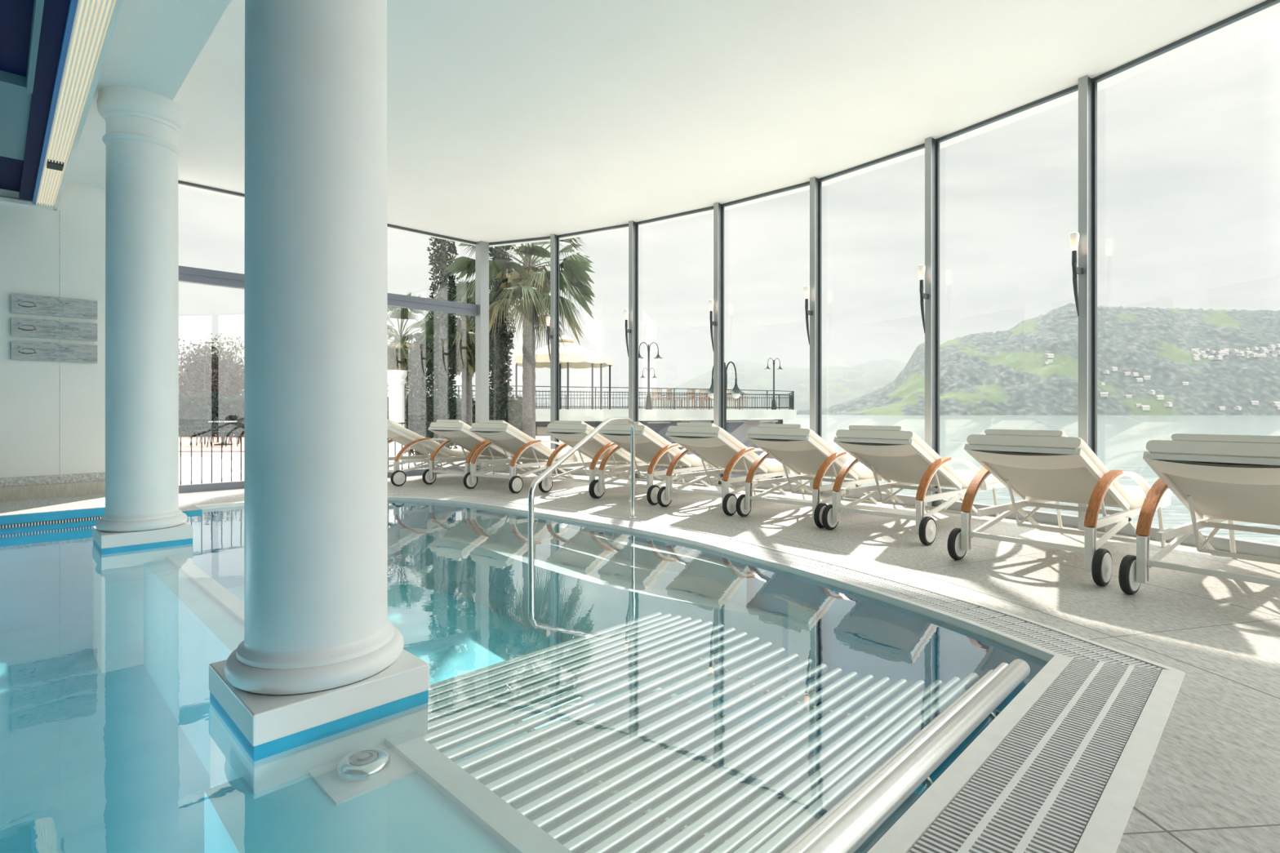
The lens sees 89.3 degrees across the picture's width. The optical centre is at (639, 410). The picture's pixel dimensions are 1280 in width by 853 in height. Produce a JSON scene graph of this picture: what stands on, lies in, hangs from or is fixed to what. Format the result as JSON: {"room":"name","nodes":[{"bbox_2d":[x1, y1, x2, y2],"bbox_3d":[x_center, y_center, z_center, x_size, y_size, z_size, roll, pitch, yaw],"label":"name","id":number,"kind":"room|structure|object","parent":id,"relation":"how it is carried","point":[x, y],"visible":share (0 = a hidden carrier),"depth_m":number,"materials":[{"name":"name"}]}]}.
{"room":"indoor swimming pool","nodes":[
{"label":"indoor swimming pool","id":0,"kind":"room"},
{"bbox_2d":[0,182,105,477],"bbox_3d":[-8.432,-1.000,4.755,0.450,4.200,7.800,0,0,45],"label":"wall","id":1,"kind":"structure","parent":0,"point":[29,236],"depth_m":6.75,"materials":[{"name":"white paint"}]},
{"bbox_2d":[0,472,105,515],"bbox_3d":[-7.799,0.835,4.122,1.340,0.330,7.800,0,0,45],"label":"baseboard","id":2,"kind":"structure","parent":1,"relation":"attached to","point":[19,507],"depth_m":6.46,"materials":[{"name":"stone"}]},
{"bbox_2d":[0,480,105,501],"bbox_3d":[-8.238,0.830,4.561,7.800,0.140,0.100,0,0,-45],"label":"trim","id":3,"kind":"structure","parent":1,"relation":"attached to","point":[85,488],"depth_m":6.67,"materials":[{"name":"beige stone"}]},
{"bbox_2d":[11,293,97,319],"bbox_3d":[-6.086,-1.083,6.747,0.035,0.197,0.665,0,0,45],"label":"wall sign","id":4,"kind":"object","parent":1,"relation":"attached to","point":[20,304],"visible":1,"depth_m":6.72,"materials":[{"name":"grey stone"}]},
{"bbox_2d":[11,340,97,363],"bbox_3d":[-6.086,-0.608,6.747,0.035,0.194,0.665,0,0,45],"label":"wall sign","id":5,"kind":"object","parent":1,"relation":"attached to","point":[20,350],"visible":1,"depth_m":6.72,"materials":[{"name":"grey"}]},
{"bbox_2d":[11,317,97,341],"bbox_3d":[-6.086,-0.845,6.747,0.035,0.190,0.665,0,0,45],"label":"wall sign","id":6,"kind":"object","parent":1,"relation":"attached to","point":[23,327],"visible":1,"depth_m":6.72,"materials":[{"name":"grey"}]},
{"bbox_2d":[59,210,60,474],"bbox_3d":[-6.455,-0.700,6.420,1.054,2.800,0.012,0,0,-45],"label":"trim","id":7,"kind":"structure","parent":1,"relation":"attached to","point":[60,211],"depth_m":6.79,"materials":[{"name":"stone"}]},
{"bbox_2d":[177,180,244,493],"bbox_3d":[-5.276,-0.900,8.173,2.596,3.800,0.180,0,0,-45],"label":"window","id":8,"kind":"structure","parent":1,"relation":"in","point":[186,274],"depth_m":8.09,"materials":[{"name":"grey paint"}]},
{"bbox_2d":[0,0,124,210],"bbox_3d":[-2.493,-2.445,-1.715,17.100,0.710,7.050,0,0,45],"label":"ceiling","id":9,"kind":"structure","parent":0,"point":[53,53],"depth_m":4.23,"materials":[{"name":"blue"}]},
{"bbox_2d":[46,159,63,170],"bbox_3d":[-5.010,-2.104,5.547,0.170,0.032,0.100,0,0,45],"label":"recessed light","id":10,"kind":"object","parent":9,"relation":"in","point":[50,165],"visible":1,"depth_m":5.53,"materials":[{"name":"black metal"}]},
{"bbox_2d":[35,0,115,204],"bbox_3d":[-0.792,-2.135,1.329,15.000,0.030,0.140,0,0,45],"label":"ceiling vent","id":11,"kind":"object","parent":9,"relation":"in","point":[55,137],"depth_m":4.08,"materials":[{"name":"beige metal"}]},
{"bbox_2d":[173,0,1279,247],"bbox_3d":[1.931,-2.975,3.958,16.759,0.350,6.343,0,0,45],"label":"ceiling","id":12,"kind":"structure","parent":0,"point":[508,120],"depth_m":5.69,"materials":[{"name":"paint"}]},
{"bbox_2d":[178,471,1279,852],"bbox_3d":[-0.277,1.000,2.424,11.538,0.001,16.869,0,0,0],"label":"floor","id":13,"kind":"structure","parent":0,"point":[1211,784],"depth_m":3.36,"materials":[{"name":"stone"}]},
{"bbox_2d":[386,223,477,477],"bbox_3d":[-3.489,-0.900,9.961,2.553,3.800,0.180,0,0,-45],"label":"window","id":14,"kind":"structure","parent":13,"relation":"on","point":[393,300],"depth_m":10.14,"materials":[{"name":"grey paint"}]},
{"bbox_2d":[387,419,495,486],"bbox_3d":[-2.917,0.562,9.485,0.888,0.888,1.920,0,0,43],"label":"sun lounger","id":15,"kind":"object","parent":13,"relation":"on","point":[397,433],"visible":0.51,"depth_m":8.93,"materials":[{"name":"white metal"}]},
{"bbox_2d":[387,419,403,426],"bbox_3d":[-3.455,0.180,8.908,0.460,0.123,0.212,0,0,43],"label":"pillow","id":16,"kind":"object","parent":15,"relation":"on","point":[388,420],"depth_m":8.71,"materials":[{"name":"white fabric"}]},
{"bbox_2d":[475,240,488,471],"bbox_3d":[-2.627,-0.900,10.779,0.160,3.800,0.160,0,0,45],"label":"column","id":17,"kind":"structure","parent":13,"relation":"on","point":[482,248],"depth_m":10.72,"materials":[{"name":"grey metal"}]},
{"bbox_2d":[422,419,555,487],"bbox_3d":[-2.039,0.562,9.269,0.888,0.888,1.920,0,0,34],"label":"sun lounger","id":18,"kind":"object","parent":13,"relation":"on","point":[457,432],"visible":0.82,"depth_m":8.71,"materials":[{"name":"white metal"}]},
{"bbox_2d":[436,419,468,425],"bbox_3d":[-2.480,0.180,8.614,0.460,0.123,0.212,0,0,34],"label":"pillow","id":19,"kind":"object","parent":18,"relation":"on","point":[439,422],"depth_m":8.50,"materials":[{"name":"white fabric"}]},
{"bbox_2d":[488,233,559,474],"bbox_3d":[-1.987,-0.900,10.574,1.435,3.800,0.180,0,0,20],"label":"window","id":20,"kind":"structure","parent":13,"relation":"on","point":[554,241],"depth_m":10.30,"materials":[{"name":"grey metal"}]},
{"bbox_2d":[546,315,552,359],"bbox_3d":[-1.427,-1.137,10.200,0.072,0.695,0.146,0,0,25],"label":"wall lamp","id":21,"kind":"object","parent":20,"relation":"attached to","point":[548,317],"visible":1,"depth_m":10.16,"materials":[{"name":"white glass"}]},
{"bbox_2d":[0,497,1054,852],"bbox_3d":[-4.001,1.450,2.143,7.350,1.100,10.372,0,0,45],"label":"swimming pool","id":22,"kind":"object","parent":13,"relation":"in","point":[91,761],"visible":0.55,"depth_m":3.82,"materials":[{"name":"liquid"}]},
{"bbox_2d":[0,516,101,528],"bbox_3d":[-5.987,0.990,4.962,0.012,0.028,3.550,0,0,45],"label":"grille","id":23,"kind":"object","parent":22,"relation":"attached to","point":[58,521],"depth_m":5.72,"materials":[{"name":"white plastic"}]},
{"bbox_2d":[92,85,193,673],"bbox_3d":[-3.893,-0.237,5.073,0.572,4.346,0.572,0,0,44],"label":"column","id":24,"kind":"structure","parent":22,"relation":"on","point":[144,127],"depth_m":4.88,"materials":[{"name":"paint"}]},
{"bbox_2d":[194,501,244,506],"bbox_3d":[-4.036,1.012,7.179,1.487,0.036,0.228,0,0,-29],"label":"trim","id":25,"kind":"structure","parent":22,"relation":"attached to","point":[239,501],"depth_m":6.90,"materials":[{"name":"metal"}]},
{"bbox_2d":[208,0,429,794],"bbox_3d":[-1.148,-0.237,2.316,0.572,4.346,0.572,0,0,44],"label":"column","id":26,"kind":"structure","parent":22,"relation":"on","point":[319,674],"depth_m":2.12,"materials":[{"name":"paint"}]},
{"bbox_2d":[66,0,231,189],"bbox_3d":[0.150,-2.755,0.928,17.100,0.690,0.455,0,0,45],"label":"beam","id":27,"kind":"structure","parent":26,"relation":"on","point":[154,46],"depth_m":4.38,"materials":[{"name":"white paint"}]},
{"bbox_2d":[0,500,663,591],"bbox_3d":[-4.196,1.030,1.680,11.775,0.001,11.604,0,0,0],"label":"pool edge","id":28,"kind":"object","parent":22,"relation":"on","point":[34,556],"visible":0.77,"depth_m":5.26,"materials":[{"name":"blue tile"}]},
{"bbox_2d":[308,742,416,805],"bbox_3d":[-0.876,1.116,2.052,0.260,0.048,0.260,0,0,45],"label":"jet","id":29,"kind":"object","parent":22,"relation":"on","point":[362,771],"visible":0.99,"depth_m":2.00,"materials":[{"name":"metal"}]},
{"bbox_2d":[467,687,920,852],"bbox_3d":[0.178,1.760,2.505,1.950,0.280,1.725,0,0,45],"label":"grate","id":30,"kind":"object","parent":22,"relation":"in","point":[908,802],"depth_m":2.93,"materials":[{"name":"white plastic"}]},
{"bbox_2d":[420,611,1030,852],"bbox_3d":[-0.106,1.114,2.234,1.968,0.318,2.610,0,0,45],"label":"bed","id":31,"kind":"object","parent":22,"relation":"in","point":[838,807],"visible":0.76,"depth_m":2.29,"materials":[{"name":"metal"}]},
{"bbox_2d":[387,493,1182,671],"bbox_3d":[-0.373,1.024,5.410,7.605,0.061,1.173,0,0,44],"label":"pool edge","id":32,"kind":"object","parent":22,"relation":"on","point":[1049,639],"visible":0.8,"depth_m":3.56,"materials":[{"name":"metal"}]},
{"bbox_2d":[866,655,1185,852],"bbox_3d":[-0.617,1.024,0.052,0.395,0.061,7.211,0,0,45],"label":"gutter grating","id":33,"kind":"object","parent":22,"relation":"on","point":[1064,766],"visible":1,"depth_m":1.79,"materials":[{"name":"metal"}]},
{"bbox_2d":[462,420,592,493],"bbox_3d":[-1.350,0.562,8.780,0.888,0.888,1.920,0,0,35],"label":"sun lounger","id":34,"kind":"object","parent":13,"relation":"on","point":[500,433],"visible":0.93,"depth_m":8.24,"materials":[{"name":"white metal"}]},
{"bbox_2d":[478,420,508,423],"bbox_3d":[-1.802,0.180,8.134,0.460,0.123,0.212,0,0,35],"label":"pillow","id":35,"kind":"object","parent":34,"relation":"on","point":[479,421],"depth_m":8.03,"materials":[{"name":"white fabric"}]},
{"bbox_2d":[528,416,638,614],"bbox_3d":[-0.427,0.752,5.351,0.096,1.396,1.653,0,0,28],"label":"handrail","id":36,"kind":"object","parent":13,"relation":"on","point":[531,491],"visible":1,"depth_m":4.85,"materials":[{"name":"silver metal"}]},
{"bbox_2d":[556,220,638,478],"bbox_3d":[-0.708,-0.900,9.973,1.507,3.800,0.180,0,0,30],"label":"window","id":37,"kind":"structure","parent":13,"relation":"on","point":[633,227],"depth_m":9.59,"materials":[{"name":"grey metal"}]},
{"bbox_2d":[623,309,631,355],"bbox_3d":[-0.180,-1.137,9.491,0.072,0.695,0.146,0,0,33],"label":"torch","id":38,"kind":"object","parent":37,"relation":"attached to","point":[625,311],"visible":1,"depth_m":9.45,"materials":[{"name":"grey"}]},
{"bbox_2d":[538,420,666,497],"bbox_3d":[-0.304,0.562,8.341,0.888,0.888,1.920,0,0,38],"label":"sun lounger","id":39,"kind":"object","parent":13,"relation":"on","point":[570,433],"visible":0.71,"depth_m":7.80,"materials":[{"name":"white metal"}]},
{"bbox_2d":[554,420,586,424],"bbox_3d":[-0.790,0.180,7.719,0.460,0.123,0.212,0,0,38],"label":"pillow","id":40,"kind":"object","parent":39,"relation":"on","point":[557,422],"depth_m":7.63,"materials":[{"name":"white fabric"}]},
{"bbox_2d":[591,421,724,505],"bbox_3d":[0.384,0.562,7.802,0.888,0.888,1.920,0,0,40],"label":"sun lounger","id":41,"kind":"object","parent":13,"relation":"on","point":[651,446],"visible":0.84,"depth_m":7.29,"materials":[{"name":"white metal"}]},
{"bbox_2d":[608,421,643,425],"bbox_3d":[-0.124,0.180,7.197,0.460,0.123,0.212,0,0,40],"label":"pillow","id":42,"kind":"object","parent":41,"relation":"on","point":[616,423],"depth_m":7.13,"materials":[{"name":"white fabric"}]},
{"bbox_2d":[635,202,724,484],"bbox_3d":[0.507,-0.900,9.191,1.488,3.800,0.180,0,0,36],"label":"window","id":43,"kind":"structure","parent":13,"relation":"on","point":[718,211],"depth_m":8.76,"materials":[{"name":"grey metal"}]},
{"bbox_2d":[708,299,715,351],"bbox_3d":[0.972,-1.137,8.661,0.072,0.695,0.146,0,0,39],"label":"torch","id":44,"kind":"object","parent":43,"relation":"attached to","point":[710,301],"visible":1,"depth_m":8.62,"materials":[{"name":"grey"}]},
{"bbox_2d":[657,422,804,515],"bbox_3d":[1.143,0.562,7.090,0.888,0.888,1.920,0,0,43],"label":"sun lounger","id":45,"kind":"object","parent":13,"relation":"on","point":[709,442],"visible":0.92,"depth_m":6.60,"materials":[{"name":"white metal"}]},
{"bbox_2d":[676,422,717,426],"bbox_3d":[0.605,0.180,6.513,0.460,0.123,0.212,0,0,43],"label":"pillow","id":46,"kind":"object","parent":45,"relation":"on","point":[680,424],"depth_m":6.42,"materials":[{"name":"white fabric"}]},
{"bbox_2d":[720,176,822,492],"bbox_3d":[1.615,-0.900,8.292,1.471,3.800,0.180,0,0,42],"label":"window","id":47,"kind":"structure","parent":13,"relation":"on","point":[815,186],"depth_m":7.80,"materials":[{"name":"grey metal"}]},
{"bbox_2d":[803,285,812,344],"bbox_3d":[2.008,-1.137,7.723,0.146,0.695,0.072,0,0,-43],"label":"torch","id":48,"kind":"object","parent":47,"relation":"attached to","point":[806,288],"visible":1,"depth_m":7.69,"materials":[{"name":"grey metal"}]},
{"bbox_2d":[735,423,896,528],"bbox_3d":[1.885,0.562,6.424,1.920,0.888,0.888,0,0,-44],"label":"sun lounger","id":49,"kind":"object","parent":13,"relation":"on","point":[799,449],"visible":0.83,"depth_m":5.96,"materials":[{"name":"white metal"}]},
{"bbox_2d":[758,423,805,428],"bbox_3d":[1.317,0.180,5.875,0.212,0.123,0.460,0,0,-44],"label":"pillow","id":50,"kind":"object","parent":49,"relation":"on","point":[761,425],"depth_m":5.80,"materials":[{"name":"white fabric"}]},
{"bbox_2d":[817,136,939,506],"bbox_3d":[2.586,-0.900,7.245,0.180,3.800,1.500,0,0,-38],"label":"window","id":51,"kind":"structure","parent":13,"relation":"on","point":[931,147],"depth_m":6.66,"materials":[{"name":"grey metal"}]},
{"bbox_2d":[917,264,928,333],"bbox_3d":[2.892,-1.137,6.604,0.146,0.695,0.072,0,0,-35],"label":"torch","id":52,"kind":"object","parent":51,"relation":"attached to","point":[921,268],"visible":1,"depth_m":6.57,"materials":[{"name":"grey metal"}]},
{"bbox_2d":[822,425,1005,545],"bbox_3d":[2.520,0.562,5.701,1.920,0.888,0.888,0,0,-41],"label":"sun lounger","id":53,"kind":"object","parent":13,"relation":"on","point":[898,455],"visible":0.97,"depth_m":5.26,"materials":[{"name":"white metal"}]},
{"bbox_2d":[848,425,906,431],"bbox_3d":[1.924,0.180,5.183,0.212,0.123,0.460,0,0,-41],"label":"pillow","id":54,"kind":"object","parent":53,"relation":"on","point":[851,428],"depth_m":5.11,"materials":[{"name":"white fabric"}]},
{"bbox_2d":[934,75,1097,529],"bbox_3d":[3.416,-0.900,6.067,0.180,3.800,1.487,0,0,-32],"label":"window","id":55,"kind":"structure","parent":13,"relation":"on","point":[1087,90],"depth_m":5.45,"materials":[{"name":"grey metal"}]},
{"bbox_2d":[1069,231,1083,316],"bbox_3d":[3.646,-1.137,5.405,0.146,0.695,0.072,0,0,-28],"label":"torch","id":56,"kind":"object","parent":55,"relation":"attached to","point":[1073,237],"visible":1,"depth_m":5.38,"materials":[{"name":"grey metal"}]},
{"bbox_2d":[946,429,1172,586],"bbox_3d":[3.064,0.562,4.556,1.920,0.888,0.888,0,0,-38],"label":"sun lounger","id":57,"kind":"object","parent":13,"relation":"on","point":[1042,467],"visible":0.98,"depth_m":4.13,"materials":[{"name":"white metal"}]},
{"bbox_2d":[984,429,1067,436],"bbox_3d":[2.442,0.180,4.070,0.212,0.123,0.460,0,0,-38],"label":"pillow","id":58,"kind":"object","parent":57,"relation":"on","point":[988,433],"depth_m":4.00,"materials":[{"name":"white fabric"}]},
{"bbox_2d":[1092,0,1279,559],"bbox_3d":[4.099,-0.900,4.776,0.180,3.800,1.546,0,0,-24],"label":"window","id":59,"kind":"structure","parent":13,"relation":"on","point":[1243,546],"depth_m":4.68,"materials":[{"name":"grey metal"}]},
{"bbox_2d":[1118,433,1279,594],"bbox_3d":[3.615,0.562,3.690,1.920,0.888,0.888,0,0,-35],"label":"sun lounger","id":60,"kind":"object","parent":13,"relation":"on","point":[1219,478],"visible":1,"depth_m":3.40,"materials":[{"name":"white metal"}]},
{"bbox_2d":[1171,433,1279,444],"bbox_3d":[2.969,0.180,3.237,0.212,0.123,0.460,0,0,-35],"label":"pillow","id":61,"kind":"object","parent":60,"relation":"on","point":[1176,438],"depth_m":3.20,"materials":[{"name":"white fabric"}]},
{"label":"outside","id":62,"kind":"structure","parent":0,"visible":0},
{"bbox_2d":[535,359,906,410],"bbox_3d":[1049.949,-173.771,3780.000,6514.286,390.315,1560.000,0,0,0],"label":"mountain","id":63,"kind":"structure","parent":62,"point":[840,384],"depth_m":3594.70},
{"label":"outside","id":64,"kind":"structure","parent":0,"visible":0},
{"bbox_2d":[535,409,796,479],"bbox_3d":[-2.000,3.070,36.750,24.000,6.260,18.500,0,0,0],"label":"terrace","id":65,"kind":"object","parent":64,"point":[739,422],"visible":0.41,"depth_m":32.25,"materials":[{"name":"concrete"}]},
{"bbox_2d":[515,334,613,409],"bbox_3d":[-3.882,-1.960,33.000,5.000,3.800,5.000,0,0,0],"label":"gazebo","id":66,"kind":"object","parent":65,"relation":"on","point":[579,357],"visible":0.7,"depth_m":31.85,"materials":[{"name":"beige fabric"}]},
{"bbox_2d":[387,385,794,409],"bbox_3d":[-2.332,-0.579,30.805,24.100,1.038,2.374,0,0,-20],"label":"terrace railing","id":67,"kind":"object","parent":65,"relation":"on","point":[458,390],"visible":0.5,"depth_m":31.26,"materials":[{"name":"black metal"}]},
{"bbox_2d":[638,342,662,409],"bbox_3d":[0.457,-1.833,34.000,1.500,3.545,0.500,0,0,-6],"label":"lamp post","id":68,"kind":"object","parent":65,"relation":"on","point":[658,357],"visible":0.94,"depth_m":33.95,"materials":[{"name":"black metal"}]},
{"bbox_2d":[651,388,666,409],"bbox_3d":[0.958,-0.601,33.607,0.621,1.081,0.520,0,0,-17],"label":"chair","id":69,"kind":"object","parent":65,"relation":"on","point":[657,389],"visible":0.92,"depth_m":33.77,"materials":[{"name":"wood"}]},
{"bbox_2d":[666,389,679,409],"bbox_3d":[1.796,-0.601,34.597,0.520,1.081,0.621,0,0,-25],"label":"chair","id":70,"kind":"object","parent":65,"relation":"on","point":[668,390],"visible":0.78,"depth_m":34.44,"materials":[{"name":"wood"}]},
{"bbox_2d":[680,389,695,409],"bbox_3d":[2.460,-0.601,33.205,0.520,1.081,0.621,0,0,-44],"label":"chair","id":71,"kind":"object","parent":65,"relation":"on","point":[691,397],"visible":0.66,"depth_m":33.20,"materials":[{"name":"wood"}]},
{"bbox_2d":[692,389,704,409],"bbox_3d":[3.086,-0.601,34.403,0.520,1.081,0.621,0,0,21],"label":"chair","id":72,"kind":"object","parent":65,"relation":"on","point":[692,389],"visible":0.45,"depth_m":34.25,"materials":[{"name":"wicker"}]},
{"bbox_2d":[698,389,711,409],"bbox_3d":[3.597,-0.601,35.393,0.621,1.081,0.520,0,0,20],"label":"chair","id":73,"kind":"object","parent":65,"relation":"on","point":[704,398],"visible":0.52,"depth_m":35.23,"materials":[{"name":"wicker"}]},
{"bbox_2d":[726,390,738,409],"bbox_3d":[5.027,-0.601,35.207,0.621,1.081,0.520,0,0,-11],"label":"chair","id":74,"kind":"object","parent":65,"relation":"on","point":[728,398],"visible":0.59,"depth_m":35.41,"materials":[{"name":"wood"}]},
{"bbox_2d":[764,358,782,409],"bbox_3d":[8.476,-1.700,41.000,1.292,3.280,0.418,0,0,-17],"label":"lamp post","id":75,"kind":"object","parent":65,"relation":"on","point":[767,368],"visible":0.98,"depth_m":40.96,"materials":[{"name":"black metal"}]},
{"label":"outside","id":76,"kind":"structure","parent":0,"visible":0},
{"bbox_2d":[178,435,611,484],"bbox_3d":[-60.300,3.660,44.853,119.400,5.080,90.295,0,0,0],"label":"ground","id":77,"kind":"structure","parent":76,"point":[185,456],"depth_m":13.20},
{"bbox_2d":[178,391,244,436],"bbox_3d":[-17.957,0.228,27.683,4.418,2.180,1.977,0,0,0],"label":"hedge","id":78,"kind":"object","parent":77,"relation":"on","point":[232,407],"visible":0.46,"depth_m":27.10,"materials":[{"name":"green plant"}]},
{"bbox_2d":[185,333,244,389],"bbox_3d":[-23.477,-1.568,36.270,4.396,5.376,3.330,0,0,35],"label":"tree","id":79,"kind":"object","parent":77,"relation":"on","point":[237,349],"visible":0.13,"depth_m":35.55,"materials":[{"name":"green plant"}]},
{"bbox_2d":[178,422,441,484],"bbox_3d":[-4.879,0.655,9.334,0.030,0.930,4.500,0,0,45],"label":"railing","id":80,"kind":"object","parent":77,"relation":"on","point":[415,423],"depth_m":8.63,"materials":[{"name":"black metal"}]},
{"bbox_2d":[178,433,454,452],"bbox_3d":[-33.000,1.110,26.750,54.000,0.040,18.500,0,0,0],"label":"paving","id":81,"kind":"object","parent":77,"relation":"on","point":[185,441],"visible":0.02,"depth_m":20.43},
{"bbox_2d":[178,338,222,395],"bbox_3d":[-23.856,-1.249,33.110,4.640,4.737,5.592,0,0,-37],"label":"tree","id":82,"kind":"object","parent":81,"relation":"on","point":[193,344],"visible":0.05,"depth_m":32.70,"materials":[{"name":"green plant"}]},
{"bbox_2d":[190,417,211,445],"bbox_3d":[-13.913,0.644,20.510,0.420,0.896,0.444,0,0,31],"label":"cafe chair","id":83,"kind":"object","parent":81,"relation":"on","point":[206,419],"visible":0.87,"depth_m":20.58,"materials":[{"name":"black metal"}]},
{"bbox_2d":[199,416,218,443],"bbox_3d":[-14.635,0.644,22.010,0.420,0.896,0.444,0,0,34],"label":"cafe chair","id":84,"kind":"object","parent":81,"relation":"on","point":[213,428],"visible":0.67,"depth_m":22.06,"materials":[{"name":"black metal"}]},
{"bbox_2d":[178,341,244,411],"bbox_3d":[-19.602,-1.054,29.601,5.483,4.348,4.372,0,0,34],"label":"tree","id":85,"kind":"object","parent":81,"relation":"on","point":[202,375],"visible":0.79,"depth_m":29.60,"materials":[{"name":"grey plant"}]},
{"bbox_2d":[178,346,244,397],"bbox_3d":[-20.004,-1.090,32.731,5.626,4.420,3.881,0,0,0],"label":"tree","id":86,"kind":"object","parent":81,"relation":"on","point":[202,353],"visible":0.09,"depth_m":31.93,"materials":[{"name":"green plant"}]},
{"bbox_2d":[206,417,226,447],"bbox_3d":[-12.753,0.644,19.511,0.420,0.896,0.444,0,0,-19],"label":"cafe chair","id":87,"kind":"object","parent":81,"relation":"on","point":[215,431],"visible":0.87,"depth_m":19.65,"materials":[{"name":"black metal"}]},
{"bbox_2d":[208,421,236,445],"bbox_3d":[-13.260,0.710,20.600,0.800,0.760,0.800,0,0,0],"label":"cafe table","id":88,"kind":"object","parent":81,"relation":"on","point":[223,427],"visible":0.77,"depth_m":20.45,"materials":[{"name":"grey metal"}]},
{"bbox_2d":[216,416,231,442],"bbox_3d":[-14.451,0.644,22.510,0.420,0.896,0.444,0,0,-29],"label":"cafe chair","id":89,"kind":"object","parent":81,"relation":"on","point":[224,416],"visible":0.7,"depth_m":22.59,"materials":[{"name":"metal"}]},
{"bbox_2d":[222,417,240,446],"bbox_3d":[-12.611,0.644,20.003,0.444,0.896,0.420,0,0,-17],"label":"cafe chair","id":90,"kind":"object","parent":81,"relation":"on","point":[238,428],"visible":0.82,"depth_m":20.00,"materials":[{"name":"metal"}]},
{"bbox_2d":[228,417,244,444],"bbox_3d":[-13.322,0.644,21.497,0.444,0.896,0.420,0,0,17],"label":"cafe chair","id":91,"kind":"object","parent":81,"relation":"on","point":[241,417],"visible":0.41,"depth_m":21.37,"materials":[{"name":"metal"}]},
{"bbox_2d":[387,369,407,461],"bbox_3d":[-5.447,0.110,14.500,0.450,2.020,0.450,0,0,0],"label":"pillar","id":92,"kind":"structure","parent":77,"relation":"on","point":[397,380],"depth_m":14.36,"materials":[{"name":"white paint"}]},
{"bbox_2d":[387,292,449,453],"bbox_3d":[-6.230,-1.026,17.120,2.856,4.293,2.892,0,0,0],"label":"fan palm","id":93,"kind":"object","parent":77,"relation":"on","point":[397,348],"visible":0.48,"depth_m":16.64,"materials":[{"name":"green plant"}]},
{"bbox_2d":[404,333,437,455],"bbox_3d":[-5.233,-0.369,15.606,0.903,3.012,0.887,0,0,0],"label":"tree","id":94,"kind":"object","parent":77,"relation":"on","point":[420,384],"visible":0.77,"depth_m":15.47,"materials":[{"name":"green plant"}]},
{"bbox_2d":[426,236,460,448],"bbox_3d":[-4.380,-2.092,14.517,0.726,6.424,0.797,0,0,0],"label":"tree","id":95,"kind":"object","parent":77,"relation":"on","point":[442,405],"visible":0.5,"depth_m":14.39,"materials":[{"name":"green plant"}]},
{"bbox_2d":[387,392,522,438],"bbox_3d":[-7.073,0.297,24.700,6.019,2.053,1.973,0,0,0],"label":"hedge","id":96,"kind":"object","parent":77,"relation":"on","point":[517,403],"visible":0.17,"depth_m":24.16,"materials":[{"name":"green plant"}]},
{"bbox_2d":[418,277,515,426],"bbox_3d":[-4.069,-1.014,15.206,2.228,4.268,2.118,0,0,0],"label":"fan palm","id":97,"kind":"object","parent":77,"relation":"on","point":[465,344],"visible":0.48,"depth_m":14.92,"materials":[{"name":"green plant"}]},
{"bbox_2d":[488,244,515,465],"bbox_3d":[-2.840,-2.220,13.180,0.685,6.681,0.747,0,0,0],"label":"tree","id":98,"kind":"object","parent":77,"relation":"on","point":[500,407],"visible":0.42,"depth_m":13.09,"materials":[{"name":"green plant"}]},
{"bbox_2d":[444,237,595,463],"bbox_3d":[-2.348,-1.659,13.040,2.968,5.559,3.109,0,0,0],"label":"fan palm","id":99,"kind":"object","parent":77,"relation":"on","point":[528,282],"visible":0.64,"depth_m":12.65,"materials":[{"name":"green plant"}]},
{"bbox_2d":[703,361,745,431],"bbox_3d":[1.758,2.482,13.500,0.912,7.035,0.399,0,0,-11],"label":"lamp post","id":100,"kind":"object","parent":77,"relation":"on","point":[735,392],"visible":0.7,"depth_m":13.46,"materials":[{"name":"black metal"}]},
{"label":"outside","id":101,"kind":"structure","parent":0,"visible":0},
{"bbox_2d":[796,302,1279,415],"bbox_3d":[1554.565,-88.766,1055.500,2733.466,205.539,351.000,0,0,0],"label":"hill","id":102,"kind":"structure","parent":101,"point":[1004,372],"depth_m":978.55,"materials":[{"name":"green plant"}]},
{"bbox_2d":[1045,353,1054,358],"bbox_3d":[630.090,-84.195,996.100,9.929,6.851,7.943,0,0,1],"label":"house","id":103,"kind":"structure","parent":102,"relation":"on","point":[1047,355],"depth_m":992.62,"materials":[{"name":"beige"}]},
{"bbox_2d":[1139,405,1150,410],"bbox_3d":[692.255,-3.975,888.100,9.876,6.815,7.901,0,0,8],"label":"house","id":104,"kind":"structure","parent":102,"relation":"on","point":[1143,407],"depth_m":885.01,"materials":[{"name":"beige"}]},
{"bbox_2d":[1154,395,1164,399],"bbox_3d":[722.998,-18.299,901.600,9.183,6.337,7.347,0,0,6],"label":"house","id":105,"kind":"structure","parent":102,"relation":"on","point":[1157,397],"depth_m":898.73,"materials":[{"name":"beige"}]},
{"bbox_2d":[1163,401,1172,406],"bbox_3d":[726.178,-8.752,890.800,9.825,6.779,7.860,0,0,-28],"label":"house","id":106,"kind":"structure","parent":102,"relation":"on","point":[1166,403],"depth_m":888.48,"materials":[{"name":"beige"}]},
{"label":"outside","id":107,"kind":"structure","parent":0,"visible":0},
{"bbox_2d":[782,414,1279,544],"bbox_3d":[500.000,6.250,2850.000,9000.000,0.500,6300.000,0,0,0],"label":"lake","id":108,"kind":"structure","parent":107,"point":[1122,440],"depth_m":180.77,"materials":[{"name":"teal liquid"}]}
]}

